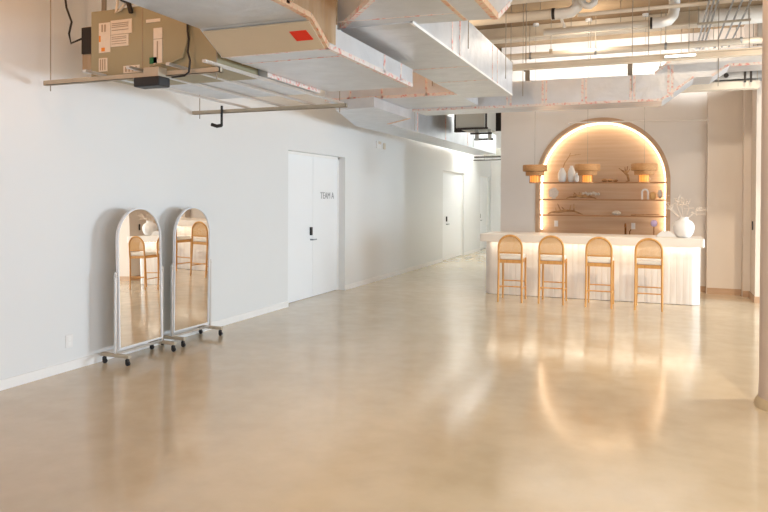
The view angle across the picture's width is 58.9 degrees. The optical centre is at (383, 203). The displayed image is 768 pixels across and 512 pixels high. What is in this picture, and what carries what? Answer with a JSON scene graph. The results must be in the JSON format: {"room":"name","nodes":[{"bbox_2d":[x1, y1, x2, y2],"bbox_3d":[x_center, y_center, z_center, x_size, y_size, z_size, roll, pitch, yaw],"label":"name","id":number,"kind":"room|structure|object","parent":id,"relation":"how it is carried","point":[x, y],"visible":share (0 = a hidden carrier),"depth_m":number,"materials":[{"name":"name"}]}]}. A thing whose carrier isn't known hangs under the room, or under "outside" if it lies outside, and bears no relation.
{"room":"event space","nodes":[
{"label":"event space","id":0,"kind":"room"},
{"bbox_2d":[0,0,490,379],"bbox_3d":[-1.268,-0.750,10.681,0.300,4.500,29.300,0,1,22],"label":"wall","id":1,"kind":"structure","parent":0,"point":[75,159],"depth_m":7.23,"materials":[{"name":"paint"}]},
{"bbox_2d":[66,334,72,347],"bbox_3d":[-2.892,1.260,6.249,0.010,0.120,0.080,0,1,22],"label":"wall socket","id":2,"kind":"object","parent":1,"relation":"attached to","point":[69,338],"visible":1,"depth_m":6.25,"materials":[{"name":"white plastic"}]},
{"bbox_2d":[0,248,479,390],"bbox_3d":[-1.543,1.466,9.620,0.015,0.085,27.100,0,1,22],"label":"baseboard","id":3,"kind":"structure","parent":1,"relation":"attached to","point":[7,383],"depth_m":7.19,"materials":[{"name":"white paint"}]},
{"bbox_2d":[288,151,338,302],"bbox_3d":[-1.162,0.348,10.915,0.121,2.302,1.964,0,1,22],"label":"door","id":4,"kind":"structure","parent":1,"relation":"in","point":[313,179],"depth_m":10.94,"materials":[{"name":"white paint"}]},
{"bbox_2d":[376,141,380,148],"bbox_3d":[-0.094,-1.145,13.138,0.050,0.140,0.220,0,1,22],"label":"fire alarm","id":5,"kind":"object","parent":1,"relation":"attached to","point":[378,143],"visible":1,"depth_m":13.09,"materials":[{"name":"white plastic"}]},
{"bbox_2d":[442,171,462,259],"bbox_3d":[1.809,0.300,18.154,0.121,2.302,2.054,0,1,22],"label":"door","id":6,"kind":"structure","parent":1,"relation":"in","point":[452,181],"depth_m":18.21,"materials":[{"name":"white paint"}]},
{"bbox_2d":[480,176,487,249],"bbox_3d":[3.109,0.279,21.403,0.121,2.302,1.154,0,1,22],"label":"door","id":7,"kind":"structure","parent":1,"relation":"in","point":[483,180],"depth_m":21.49,"materials":[{"name":"white paint"}]},
{"bbox_2d":[0,248,767,511],"bbox_3d":[4.429,1.650,8.417,12.800,0.200,29.700,0,1,22],"label":"floor","id":8,"kind":"structure","parent":0,"point":[418,390],"depth_m":5.11,"materials":[{"name":"concrete"}]},
{"bbox_2d":[100,208,176,365],"bbox_3d":[-2.434,0.783,6.784,0.345,1.490,0.699,1,1,22],"label":"mirror","id":9,"kind":"object","parent":8,"relation":"on","point":[138,276],"visible":1,"depth_m":6.75,"materials":[{"name":"white mirror"}]},
{"bbox_2d":[161,207,222,346],"bbox_3d":[-2.148,0.777,7.607,0.345,1.490,0.699,1,1,23],"label":"mirror","id":10,"kind":"object","parent":8,"relation":"on","point":[190,268],"visible":0.88,"depth_m":7.58,"materials":[{"name":"white mirror"}]},
{"bbox_2d":[497,235,525,302],"bbox_3d":[2.017,0.993,10.705,0.391,1.050,0.507,0,1,19],"label":"bar stool","id":11,"kind":"object","parent":8,"relation":"on","point":[508,256],"visible":1,"depth_m":10.52,"materials":[{"name":"wood"}]},
{"bbox_2d":[500,253,525,259],"bbox_3d":[2.027,0.828,10.729,0.364,0.066,0.438,0,1,19],"label":"seat cushion","id":12,"kind":"object","parent":11,"relation":"on","point":[505,256],"depth_m":10.53,"materials":[{"name":"beige fabric"}]},
{"bbox_2d":[538,235,566,304],"bbox_3d":[2.615,0.998,10.531,0.391,1.050,0.507,0,1,21],"label":"bar stool","id":13,"kind":"object","parent":8,"relation":"on","point":[548,257],"visible":1,"depth_m":10.34,"materials":[{"name":"wood"}]},
{"bbox_2d":[540,255,565,260],"bbox_3d":[2.625,0.833,10.554,0.364,0.066,0.438,0,1,21],"label":"seat cushion","id":14,"kind":"object","parent":13,"relation":"on","point":[544,257],"depth_m":10.38,"materials":[{"name":"beige fabric"}]},
{"bbox_2d":[480,231,704,304],"bbox_3d":[3.312,1.011,11.036,3.370,1.020,0.900,0,1,22],"label":"bar counter","id":15,"kind":"object","parent":8,"relation":"on","point":[681,256],"depth_m":10.73,"materials":[{"name":"white wood"}]},
{"bbox_2d":[480,231,704,247],"bbox_3d":[3.314,0.564,11.032,3.370,0.125,0.900,0,1,22],"label":"countertop","id":16,"kind":"structure","parent":15,"relation":"on","point":[493,236],"depth_m":10.65,"materials":[{"name":"white stone"}]},
{"bbox_2d":[656,231,676,237],"bbox_3d":[4.378,0.465,10.552,0.300,0.091,0.220,0,1,22],"label":"open book","id":17,"kind":"object","parent":15,"relation":"on","point":[662,233],"visible":0.99,"depth_m":10.46,"materials":[{"name":"white paper"}]},
{"bbox_2d":[673,217,693,237],"bbox_3d":[4.611,0.358,10.458,0.300,0.310,0.300,0,1,22],"label":"vase","id":18,"kind":"object","parent":15,"relation":"on","point":[683,227],"visible":0.98,"depth_m":10.36,"materials":[{"name":"white ceramic"}]},
{"bbox_2d":[585,237,613,308],"bbox_3d":[3.246,1.004,10.225,0.391,1.050,0.507,0,1,22],"label":"bar stool","id":19,"kind":"object","parent":8,"relation":"on","point":[604,258],"visible":1,"depth_m":10.03,"materials":[{"name":"wood"}]},
{"bbox_2d":[587,256,609,262],"bbox_3d":[3.257,0.839,10.248,0.364,0.066,0.438,0,1,22],"label":"seat cushion","id":20,"kind":"object","parent":19,"relation":"on","point":[591,259],"depth_m":10.07,"materials":[{"name":"beige fabric"}]},
{"bbox_2d":[634,238,663,311],"bbox_3d":[3.886,1.009,9.968,0.391,1.050,0.507,1,1,23],"label":"bar stool","id":21,"kind":"object","parent":8,"relation":"on","point":[647,258],"visible":1,"depth_m":9.78,"materials":[{"name":"wood"}]},
{"bbox_2d":[637,258,660,264],"bbox_3d":[3.898,0.844,9.991,0.364,0.066,0.438,1,1,23],"label":"seat cushion","id":22,"kind":"object","parent":21,"relation":"on","point":[640,261],"depth_m":9.80,"materials":[{"name":"beige fabric"}]},
{"bbox_2d":[754,0,767,411],"bbox_3d":[3.177,-0.679,5.208,0.570,4.500,0.570,0,1,22],"label":"column","id":23,"kind":"structure","parent":8,"relation":"on","point":[761,400],"depth_m":5.23,"materials":[{"name":"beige paint"}]},
{"bbox_3d":[3.891,1.058,12.283,2.040,0.910,0.285,0,1,22],"label":"countertop","id":24,"kind":"structure","parent":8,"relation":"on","visible":0},
{"bbox_2d":[624,223,630,234],"bbox_3d":[4.295,0.471,12.075,0.157,0.273,0.118,0,1,-28],"label":"faucet","id":25,"kind":"object","parent":24,"relation":"on","point":[625,224],"visible":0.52,"depth_m":12.10,"materials":[{"name":"gold metal"}]},
{"bbox_2d":[651,220,656,234],"bbox_3d":[4.746,0.446,11.956,0.110,0.330,0.110,0,1,22],"label":"table lamp","id":26,"kind":"object","parent":24,"relation":"on","point":[653,222],"visible":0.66,"depth_m":11.92,"materials":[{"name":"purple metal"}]},
{"bbox_2d":[491,131,500,230],"bbox_3d":[4.423,-0.818,21.921,2.520,4.500,0.200,0,1,22],"label":"wall","id":27,"kind":"structure","parent":0,"point":[495,164],"depth_m":22.12,"materials":[{"name":"paint"}]},
{"bbox_2d":[336,0,762,51],"bbox_3d":[4.454,-3.050,8.376,12.800,0.200,29.700,0,1,22],"label":"ceiling","id":28,"kind":"structure","parent":0,"point":[602,5],"depth_m":10.61,"materials":[{"name":"paint"}]},
{"bbox_2d":[64,0,81,43],"bbox_3d":[-2.751,-2.188,5.991,0.145,1.559,0.126,0,1,22],"label":"cable","id":29,"kind":"object","parent":28,"relation":"hanging from","point":[66,7],"visible":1,"depth_m":5.94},
{"bbox_2d":[81,0,106,69],"bbox_3d":[-2.470,-2.076,6.085,0.340,1.780,0.310,0,1,22],"label":"electrical box","id":30,"kind":"object","parent":28,"relation":"hanging from","point":[86,31],"visible":0.07,"depth_m":6.01,"materials":[{"name":"metal"}]},
{"bbox_2d":[115,0,133,12],"bbox_3d":[-2.108,-2.257,5.509,0.175,1.404,0.044,0,1,13],"label":"cable","id":31,"kind":"object","parent":28,"relation":"hanging from","point":[117,1],"visible":0.81,"depth_m":5.52,"materials":[{"name":"plastic"}]},
{"bbox_2d":[43,0,222,90],"bbox_3d":[-2.070,-1.959,5.500,1.800,2.000,0.040,0,1,22],"label":"channel","id":32,"kind":"object","parent":28,"relation":"hanging from","point":[211,70],"visible":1,"depth_m":5.54,"materials":[{"name":"silver"}]},
{"bbox_2d":[134,66,169,88],"bbox_3d":[-1.812,-0.988,5.317,0.250,0.155,0.140,0,1,22],"label":"valve actuator","id":33,"kind":"object","parent":32,"relation":"attached to","point":[153,77],"visible":1,"depth_m":5.27,"materials":[{"name":"black plastic"}]},
{"bbox_2d":[126,66,284,106],"bbox_3d":[-1.541,-1.066,6.356,0.032,0.020,2.370,0,1,22],"label":"channel","id":34,"kind":"object","parent":32,"relation":"on","point":[127,67],"visible":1,"depth_m":6.32,"materials":[{"name":"white metal"}]},
{"bbox_2d":[91,6,257,85],"bbox_3d":[-1.755,-1.329,5.708,1.260,0.540,0.589,0,1,22],"label":"handler","id":35,"kind":"object","parent":34,"relation":"on","point":[143,38],"visible":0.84,"depth_m":5.50,"materials":[{"name":"beige metal"}]},
{"bbox_2d":[120,0,133,13],"bbox_3d":[-2.074,-1.605,5.483,0.127,0.145,0.040,0,1,22],"label":"connector","id":36,"kind":"object","parent":35,"relation":"attached to","point":[129,5],"visible":0.91,"depth_m":5.46,"materials":[{"name":"black plastic"}]},
{"bbox_2d":[149,25,188,66],"bbox_3d":[-1.682,-1.252,5.342,0.351,0.369,0.052,0,1,13],"label":"cable","id":37,"kind":"object","parent":35,"relation":"attached to","point":[185,46],"visible":0.64,"depth_m":5.31,"materials":[{"name":"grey plastic"}]},
{"bbox_2d":[171,24,190,77],"bbox_3d":[-1.558,-1.365,5.262,0.178,0.778,0.046,0,1,22],"label":"cable","id":38,"kind":"object","parent":35,"relation":"attached to","point":[187,29],"visible":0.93,"depth_m":5.23,"materials":[{"name":"black plastic"}]},
{"bbox_2d":[166,62,315,104],"bbox_3d":[-1.189,-1.062,6.215,0.032,0.020,2.370,0,1,22],"label":"channel","id":39,"kind":"object","parent":32,"relation":"on","point":[167,63],"visible":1,"depth_m":6.14,"materials":[{"name":"white metal"}]},
{"bbox_2d":[202,59,343,103],"bbox_3d":[-0.882,-1.060,6.092,0.032,0.020,2.370,0,1,22],"label":"channel","id":40,"kind":"object","parent":32,"relation":"on","point":[216,64],"visible":1,"depth_m":5.77,"materials":[{"name":"white metal"}]},
{"bbox_2d":[169,69,319,98],"bbox_3d":[-1.345,-1.321,6.388,1.176,0.484,0.960,0,1,22],"label":"box","id":41,"kind":"object","parent":40,"relation":"on","point":[262,84],"visible":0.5,"depth_m":6.35,"materials":[{"name":"metal"}]},
{"bbox_2d":[124,0,412,91],"bbox_3d":[-1.042,-2.014,4.313,0.959,1.858,4.860,0,1,22],"label":"duct","id":42,"kind":"object","parent":28,"relation":"hanging from","point":[300,41],"visible":1,"depth_m":4.83,"materials":[{"name":"metal"}]},
{"bbox_2d":[192,91,346,118],"bbox_3d":[-1.292,-1.972,7.483,1.950,2.000,0.040,0,1,22],"label":"channel","id":43,"kind":"object","parent":28,"relation":"hanging from","point":[341,105],"visible":0.85,"depth_m":7.44,"materials":[{"name":"silver metal"}]},
{"bbox_2d":[83,69,249,107],"bbox_3d":[-1.950,-1.069,6.519,0.032,0.020,2.370,0,1,22],"label":"channel","id":44,"kind":"object","parent":43,"relation":"on","point":[84,70],"visible":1,"depth_m":6.58,"materials":[{"name":"white metal"}]},
{"bbox_2d":[211,106,222,127],"bbox_3d":[-1.883,-0.982,7.662,0.136,0.249,0.042,0,1,2],"label":"drain elbow","id":45,"kind":"object","parent":43,"relation":"hanging from","point":[221,115],"visible":1,"depth_m":7.65,"materials":[{"name":"black plastic"}]},
{"bbox_2d":[325,71,477,108],"bbox_3d":[0.256,-2.170,9.197,1.810,1.619,1.105,0,1,22],"label":"duct","id":46,"kind":"object","parent":28,"relation":"hanging from","point":[424,93],"visible":0.45,"depth_m":8.77,"materials":[{"name":"metal"}]},
{"bbox_2d":[336,97,495,154],"bbox_3d":[1.111,-2.133,13.242,1.202,1.754,9.560,0,1,22],"label":"duct","id":47,"kind":"object","parent":28,"relation":"hanging from","point":[372,113],"visible":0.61,"depth_m":11.80,"materials":[{"name":"metal"}]},
{"bbox_2d":[337,0,511,28],"bbox_3d":[-0.262,-2.132,3.780,1.237,1.604,4.050,0,1,22],"label":"duct","id":48,"kind":"object","parent":28,"relation":"hanging from","point":[367,12],"visible":1,"depth_m":4.77,"materials":[{"name":"metal"}]},
{"bbox_2d":[337,0,512,97],"bbox_3d":[0.623,-2.145,6.829,0.679,1.623,3.730,0,1,22],"label":"duct","id":49,"kind":"object","parent":28,"relation":"hanging from","point":[456,56],"visible":0.89,"depth_m":6.32,"materials":[{"name":"metal"}]},
{"bbox_2d":[456,113,495,134],"bbox_3d":[1.746,-2.144,12.667,0.600,1.715,0.955,0,1,22],"label":"handler","id":50,"kind":"object","parent":28,"relation":"hanging from","point":[482,122],"visible":0.66,"depth_m":12.33,"materials":[{"name":"grey metal"}]},
{"bbox_2d":[474,129,492,140],"bbox_3d":[1.849,-1.280,12.607,0.350,0.200,0.080,0,1,22],"label":"support","id":51,"kind":"object","parent":50,"relation":"attached to","point":[477,138],"visible":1,"depth_m":12.59,"materials":[{"name":"grey metal"}]},
{"bbox_2d":[454,113,500,132],"bbox_3d":[1.929,-2.235,13.700,1.030,1.550,0.100,0,1,22],"label":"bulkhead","id":52,"kind":"object","parent":28,"relation":"hanging from","point":[498,115],"visible":0.14,"depth_m":13.53,"materials":[{"name":"black metal"}]},
{"bbox_2d":[473,149,500,160],"bbox_3d":[3.675,-2.157,19.887,1.980,1.795,0.715,0,1,22],"label":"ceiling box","id":53,"kind":"object","parent":28,"relation":"hanging from","point":[498,151],"visible":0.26,"depth_m":19.88,"materials":[{"name":"grey metal"}]},
{"bbox_2d":[469,0,581,27],"bbox_3d":[1.905,-2.684,9.452,1.674,0.577,0.160,0,1,22],"label":"pipe","id":54,"kind":"object","parent":28,"relation":"hanging from","point":[575,8],"visible":0.88,"depth_m":9.31,"materials":[{"name":"beige metal"}]},
{"bbox_2d":[510,0,553,4],"bbox_3d":[5.362,-2.772,7.422,9.600,0.330,0.220,0,1,22],"label":"ceiling beam","id":55,"kind":"structure","parent":28,"relation":"attached to","point":[513,2],"depth_m":8.86,"materials":[{"name":"beige wood"}]},
{"bbox_2d":[523,23,546,182],"bbox_3d":[2.506,-1.665,11.265,0.394,2.640,0.394,0,1,22],"label":"pendant lamp","id":56,"kind":"object","parent":28,"relation":"hanging from","point":[534,172],"visible":1,"depth_m":11.18,"materials":[{"name":"brown wood"}]},
{"bbox_2d":[412,0,761,115],"bbox_3d":[3.544,-2.138,8.948,6.500,1.644,0.625,0,1,22],"label":"duct","id":57,"kind":"object","parent":28,"relation":"hanging from","point":[672,78],"visible":0.77,"depth_m":8.91,"materials":[{"name":"metal"}]},
{"bbox_2d":[575,18,599,182],"bbox_3d":[3.286,-1.659,10.953,0.394,2.640,0.394,0,1,22],"label":"pendant lamp","id":58,"kind":"object","parent":28,"relation":"hanging from","point":[586,171],"visible":0.99,"depth_m":10.87,"materials":[{"name":"brown wood"}]},
{"bbox_2d":[579,0,597,8],"bbox_3d":[2.716,-2.773,9.019,0.248,0.382,0.090,0,1,22],"label":"pipe","id":59,"kind":"object","parent":28,"relation":"hanging from","point":[583,3],"visible":1,"depth_m":8.99,"materials":[{"name":"white metal"}]},
{"bbox_2d":[543,0,679,35],"bbox_3d":[3.307,-2.744,9.968,1.894,0.451,0.164,0,1,22],"label":"pipe","id":60,"kind":"object","parent":28,"relation":"hanging from","point":[656,22],"visible":0.94,"depth_m":9.87,"materials":[{"name":"beige metal"}]},
{"bbox_2d":[479,5,761,43],"bbox_3d":[5.261,-2.847,10.263,11.900,0.230,0.260,0,1,22],"label":"ceiling beam","id":61,"kind":"structure","parent":28,"relation":"attached to","point":[512,34],"depth_m":11.08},
{"bbox_2d":[506,4,761,59],"bbox_3d":[5.074,-2.615,9.801,11.900,0.689,0.112,0,1,22],"label":"pipe","id":62,"kind":"object","parent":28,"relation":"hanging from","point":[753,40],"visible":0.76,"depth_m":10.26,"materials":[{"name":"metal"}]},
{"bbox_2d":[512,0,761,70],"bbox_3d":[5.722,-2.332,7.389,8.900,1.205,0.080,0,1,22],"label":"steel rail","id":63,"kind":"object","parent":28,"relation":"hanging from","point":[755,51],"visible":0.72,"depth_m":8.41,"materials":[{"name":"beige metal"}]},
{"bbox_2d":[664,53,695,58],"bbox_3d":[3.563,-1.783,8.182,0.350,0.030,0.054,0,1,22],"label":"tube light","id":64,"kind":"object","parent":63,"relation":"attached to","point":[680,55],"visible":1,"depth_m":8.17,"materials":[{"name":"white plastic"}]},
{"bbox_2d":[631,13,657,182],"bbox_3d":[4.080,-1.651,10.636,0.394,2.640,0.394,0,1,22],"label":"pendant lamp","id":65,"kind":"object","parent":28,"relation":"hanging from","point":[643,170],"visible":0.99,"depth_m":10.55,"materials":[{"name":"brown wood"}]},
{"bbox_2d":[578,0,756,16],"bbox_3d":[6.328,-2.711,7.683,8.000,0.447,0.054,0,1,22],"label":"pipe","id":66,"kind":"object","parent":28,"relation":"hanging from","point":[701,3],"visible":0.77,"depth_m":8.79,"materials":[{"name":"beige metal"}]},
{"bbox_2d":[681,24,759,92],"bbox_3d":[5.200,-2.365,10.606,1.140,1.200,0.265,0,1,22],"label":"ceiling beam","id":67,"kind":"structure","parent":28,"relation":"attached to","point":[755,84],"depth_m":10.47,"materials":[{"name":"beige"}]},
{"bbox_2d":[697,1,750,24],"bbox_3d":[4.568,-2.696,9.141,0.650,0.520,0.040,0,1,22],"label":"hanger","id":68,"kind":"object","parent":28,"relation":"hanging from","point":[736,20],"visible":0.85,"depth_m":9.13,"materials":[{"name":"beige metal"}]},
{"bbox_2d":[698,5,762,27],"bbox_3d":[7.567,-2.736,8.695,6.450,0.400,0.240,0,1,22],"label":"pipe","id":69,"kind":"object","parent":28,"relation":"hanging from","point":[755,11],"visible":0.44,"depth_m":9.64,"materials":[{"name":"beige metal"}]},
{"bbox_2d":[713,27,761,81],"bbox_3d":[6.925,-2.390,9.856,4.500,1.120,0.325,0,1,22],"label":"duct","id":70,"kind":"object","parent":28,"relation":"hanging from","point":[744,75],"visible":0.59,"depth_m":10.33,"materials":[{"name":"metal"}]},
{"bbox_3d":[3.974,-2.686,7.655,0.650,0.520,0.040,0,1,22],"label":"hanger","id":71,"kind":"object","parent":28,"relation":"hanging from","visible":0},
{"bbox_2d":[695,0,709,49],"bbox_3d":[4.302,-2.477,9.141,0.026,0.026,5.200,0,1,22],"label":"conduit","id":72,"kind":"object","parent":71,"relation":"attached to","point":[708,3],"visible":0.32,"depth_m":9.07,"materials":[{"name":"metal"}]},
{"bbox_2d":[699,0,714,49],"bbox_3d":[4.349,-2.477,9.122,0.026,0.026,5.200,0,1,22],"label":"conduit","id":73,"kind":"object","parent":71,"relation":"attached to","point":[712,4],"visible":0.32,"depth_m":9.07,"materials":[{"name":"metal"}]},
{"bbox_2d":[702,0,718,49],"bbox_3d":[4.395,-2.477,9.104,0.026,0.026,5.200,0,1,22],"label":"conduit","id":74,"kind":"object","parent":71,"relation":"attached to","point":[717,2],"visible":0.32,"depth_m":9.07,"materials":[{"name":"metal"}]},
{"bbox_2d":[714,0,733,47],"bbox_3d":[4.423,-2.473,8.716,0.026,0.026,4.500,0,1,22],"label":"conduit","id":75,"kind":"object","parent":71,"relation":"attached to","point":[732,2],"visible":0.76,"depth_m":8.94,"materials":[{"name":"metal"}]},
{"bbox_2d":[721,0,742,47],"bbox_3d":[4.516,-2.472,8.678,0.026,0.026,4.500,0,1,22],"label":"conduit","id":76,"kind":"object","parent":71,"relation":"attached to","point":[741,1],"visible":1,"depth_m":9.04,"materials":[{"name":"metal"}]},
{"bbox_2d":[728,0,751,46],"bbox_3d":[4.609,-2.471,8.641,0.026,0.026,4.500,0,1,22],"label":"conduit","id":77,"kind":"object","parent":71,"relation":"attached to","point":[739,24],"visible":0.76,"depth_m":9.15,"materials":[{"name":"metal"}]},
{"bbox_2d":[500,32,707,285],"bbox_3d":[3.978,-0.739,12.567,3.600,4.500,0.300,0,1,22],"label":"wall","id":78,"kind":"structure","parent":0,"point":[525,136],"depth_m":12.31,"materials":[{"name":"paint"}]},
{"bbox_2d":[538,122,666,231],"bbox_3d":[4.011,-0.007,12.559,2.242,3.036,0.300,0,1,22],"label":"trim","id":79,"kind":"structure","parent":78,"relation":"attached to","point":[584,124],"depth_m":12.71,"materials":[{"name":"brown wood"}]},
{"bbox_2d":[539,199,665,200],"bbox_3d":[3.996,-0.076,12.520,2.210,0.024,0.178,0,1,22],"label":"shelf","id":80,"kind":"object","parent":78,"relation":"attached to","point":[539,199],"visible":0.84,"depth_m":12.34,"materials":[{"name":"brown wood"}]},
{"bbox_2d":[548,188,558,198],"bbox_3d":[3.202,-0.202,12.849,0.196,0.213,0.100,0,1,22],"label":"ornament","id":81,"kind":"object","parent":80,"relation":"on","point":[553,192],"visible":1,"depth_m":12.84,"materials":[{"name":"white ceramic"}]},
{"bbox_2d":[566,192,596,198],"bbox_3d":[3.667,-0.160,12.640,0.545,0.134,0.076,0,1,17],"label":"branch","id":82,"kind":"object","parent":80,"relation":"on","point":[575,195],"visible":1,"depth_m":12.62,"materials":[{"name":"brown wood"}]},
{"bbox_2d":[582,191,599,195],"bbox_3d":[3.830,-0.194,12.598,0.317,0.084,0.061,0,1,22],"label":"cluster","id":83,"kind":"object","parent":82,"relation":"on","point":[585,192],"visible":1,"depth_m":12.58,"materials":[{"name":"white"}]},
{"bbox_2d":[641,189,648,198],"bbox_3d":[4.702,-0.180,12.249,0.132,0.196,0.034,0,1,22],"label":"ornament","id":84,"kind":"object","parent":80,"relation":"on","point":[642,189],"visible":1,"depth_m":12.23,"materials":[{"name":"white ceramic"}]},
{"bbox_2d":[649,192,655,198],"bbox_3d":[4.818,-0.146,12.192,0.112,0.130,0.112,0,1,22],"label":"jar","id":85,"kind":"object","parent":80,"relation":"on","point":[652,195],"visible":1,"depth_m":12.15,"materials":[{"name":"wicker"}]},
{"bbox_2d":[657,190,662,198],"bbox_3d":[4.941,-0.183,12.175,0.087,0.192,0.087,0,1,-23],"label":"shell ornament","id":86,"kind":"object","parent":80,"relation":"on","point":[659,192],"visible":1,"depth_m":12.15,"materials":[{"name":"white ceramic"}]},
{"bbox_2d":[539,214,665,217],"bbox_3d":[3.994,0.219,12.523,2.210,0.024,0.178,0,1,22],"label":"shelf","id":87,"kind":"object","parent":78,"relation":"attached to","point":[539,214],"visible":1,"depth_m":12.42,"materials":[{"name":"brown wood"}]},
{"bbox_2d":[548,205,582,214],"bbox_3d":[3.398,0.095,12.755,0.646,0.209,0.078,0,1,22],"label":"branch","id":88,"kind":"object","parent":87,"relation":"on","point":[560,210],"visible":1,"depth_m":12.75,"materials":[{"name":"brown wood"}]},
{"bbox_2d":[612,211,620,214],"bbox_3d":[4.242,0.165,12.414,0.156,0.090,0.128,1,1,31],"label":"shell ornament","id":89,"kind":"object","parent":87,"relation":"on","point":[613,212],"visible":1,"depth_m":12.37,"materials":[{"name":"white ceramic"}]},
{"bbox_2d":[631,214,659,215],"bbox_3d":[4.686,0.195,12.205,0.481,0.034,0.039,0,1,22],"label":"stick","id":90,"kind":"object","parent":87,"relation":"on","point":[631,214],"visible":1,"depth_m":12.20,"materials":[{"name":"brown wood"}]},
{"bbox_2d":[535,117,670,231],"bbox_3d":[3.954,-0.033,12.415,2.350,3.090,0.015,0,1,22],"label":"trim","id":91,"kind":"structure","parent":78,"relation":"attached to","point":[641,130],"depth_m":12.34,"materials":[{"name":"brown wood"}]},
{"bbox_2d":[540,182,665,183],"bbox_3d":[3.998,-0.391,12.518,2.210,0.024,0.178,0,1,22],"label":"shelf","id":92,"kind":"object","parent":78,"relation":"attached to","point":[540,182],"visible":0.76,"depth_m":12.64,"materials":[{"name":"brown wood"}]},
{"bbox_2d":[558,168,565,181],"bbox_3d":[3.355,-0.544,12.807,0.160,0.270,0.160,0,1,22],"label":"vase","id":93,"kind":"object","parent":92,"relation":"on","point":[561,174],"visible":0.98,"depth_m":12.75,"materials":[{"name":"white ceramic"}]},
{"bbox_2d":[568,166,574,181],"bbox_3d":[3.513,-0.563,12.743,0.144,0.310,0.144,0,1,22],"label":"vase","id":94,"kind":"object","parent":92,"relation":"on","point":[571,172],"visible":0.95,"depth_m":12.69,"materials":[{"name":"white ceramic"}]},
{"bbox_2d":[574,173,578,181],"bbox_3d":[3.579,-0.491,12.626,0.084,0.170,0.084,0,1,22],"label":"vase","id":95,"kind":"object","parent":92,"relation":"on","point":[576,177],"visible":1,"depth_m":12.60,"materials":[{"name":"white ceramic"}]},
{"bbox_2d":[619,166,629,181],"bbox_3d":[4.364,-0.543,12.339,0.198,0.294,0.048,0,1,22],"label":"sculpture","id":96,"kind":"object","parent":92,"relation":"on","point":[626,171],"visible":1,"depth_m":12.31,"materials":[{"name":"brown wood"}]},
{"bbox_2d":[541,124,665,234],"bbox_3d":[4.048,-0.740,12.744,3.600,4.500,0.080,0,1,22],"label":"wall niche","id":97,"kind":"object","parent":78,"relation":"in","point":[613,147],"visible":0.07,"depth_m":12.68,"materials":[{"name":"brown wood"}]},
{"bbox_2d":[541,123,665,230],"bbox_3d":[4.047,-0.506,12.638,2.196,1.993,0.080,0,1,22],"label":"light strip","id":98,"kind":"object","parent":78,"relation":"attached to","point":[595,123],"visible":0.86,"depth_m":12.77,"materials":[{"name":"white"}]},
{"bbox_2d":[565,119,707,124],"bbox_3d":[4.437,-1.452,12.059,2.360,0.068,0.295,0,1,22],"label":"rail","id":99,"kind":"object","parent":78,"relation":"attached to","point":[687,119],"visible":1,"depth_m":11.89,"materials":[{"name":"metal"}]},
{"bbox_2d":[700,286,759,302],"bbox_3d":[5.982,1.487,10.868,0.739,0.100,2.942,0,1,-41],"label":"baseboard","id":100,"kind":"structure","parent":78,"relation":"attached to","point":[749,294],"depth_m":11.47,"materials":[{"name":"brown wood"}]},
{"bbox_2d":[706,27,743,292],"bbox_3d":[5.852,-0.722,11.721,0.530,4.500,0.480,0,1,22],"label":"wall pier","id":101,"kind":"object","parent":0,"point":[724,108],"visible":0.64,"depth_m":11.50,"materials":[{"name":"beige paint"}]},
{"bbox_2d":[741,24,752,296],"bbox_3d":[6.251,-0.717,11.453,0.410,4.500,0.680,0,1,22],"label":"wall","id":102,"kind":"structure","parent":0,"point":[747,94],"depth_m":11.20,"materials":[{"name":"beige paint"}]},
{"bbox_2d":[750,23,755,294],"bbox_3d":[6.080,-0.713,10.876,0.300,4.500,0.520,0,1,22],"label":"wall","id":103,"kind":"structure","parent":0,"point":[754,90],"depth_m":10.96,"materials":[{"name":"beige paint"}]},
{"bbox_2d":[754,23,761,296],"bbox_3d":[8.480,-0.689,9.555,5.760,4.500,0.150,0,1,22],"label":"wall","id":104,"kind":"structure","parent":0,"point":[758,109],"depth_m":10.55,"materials":[{"name":"beige paint"}]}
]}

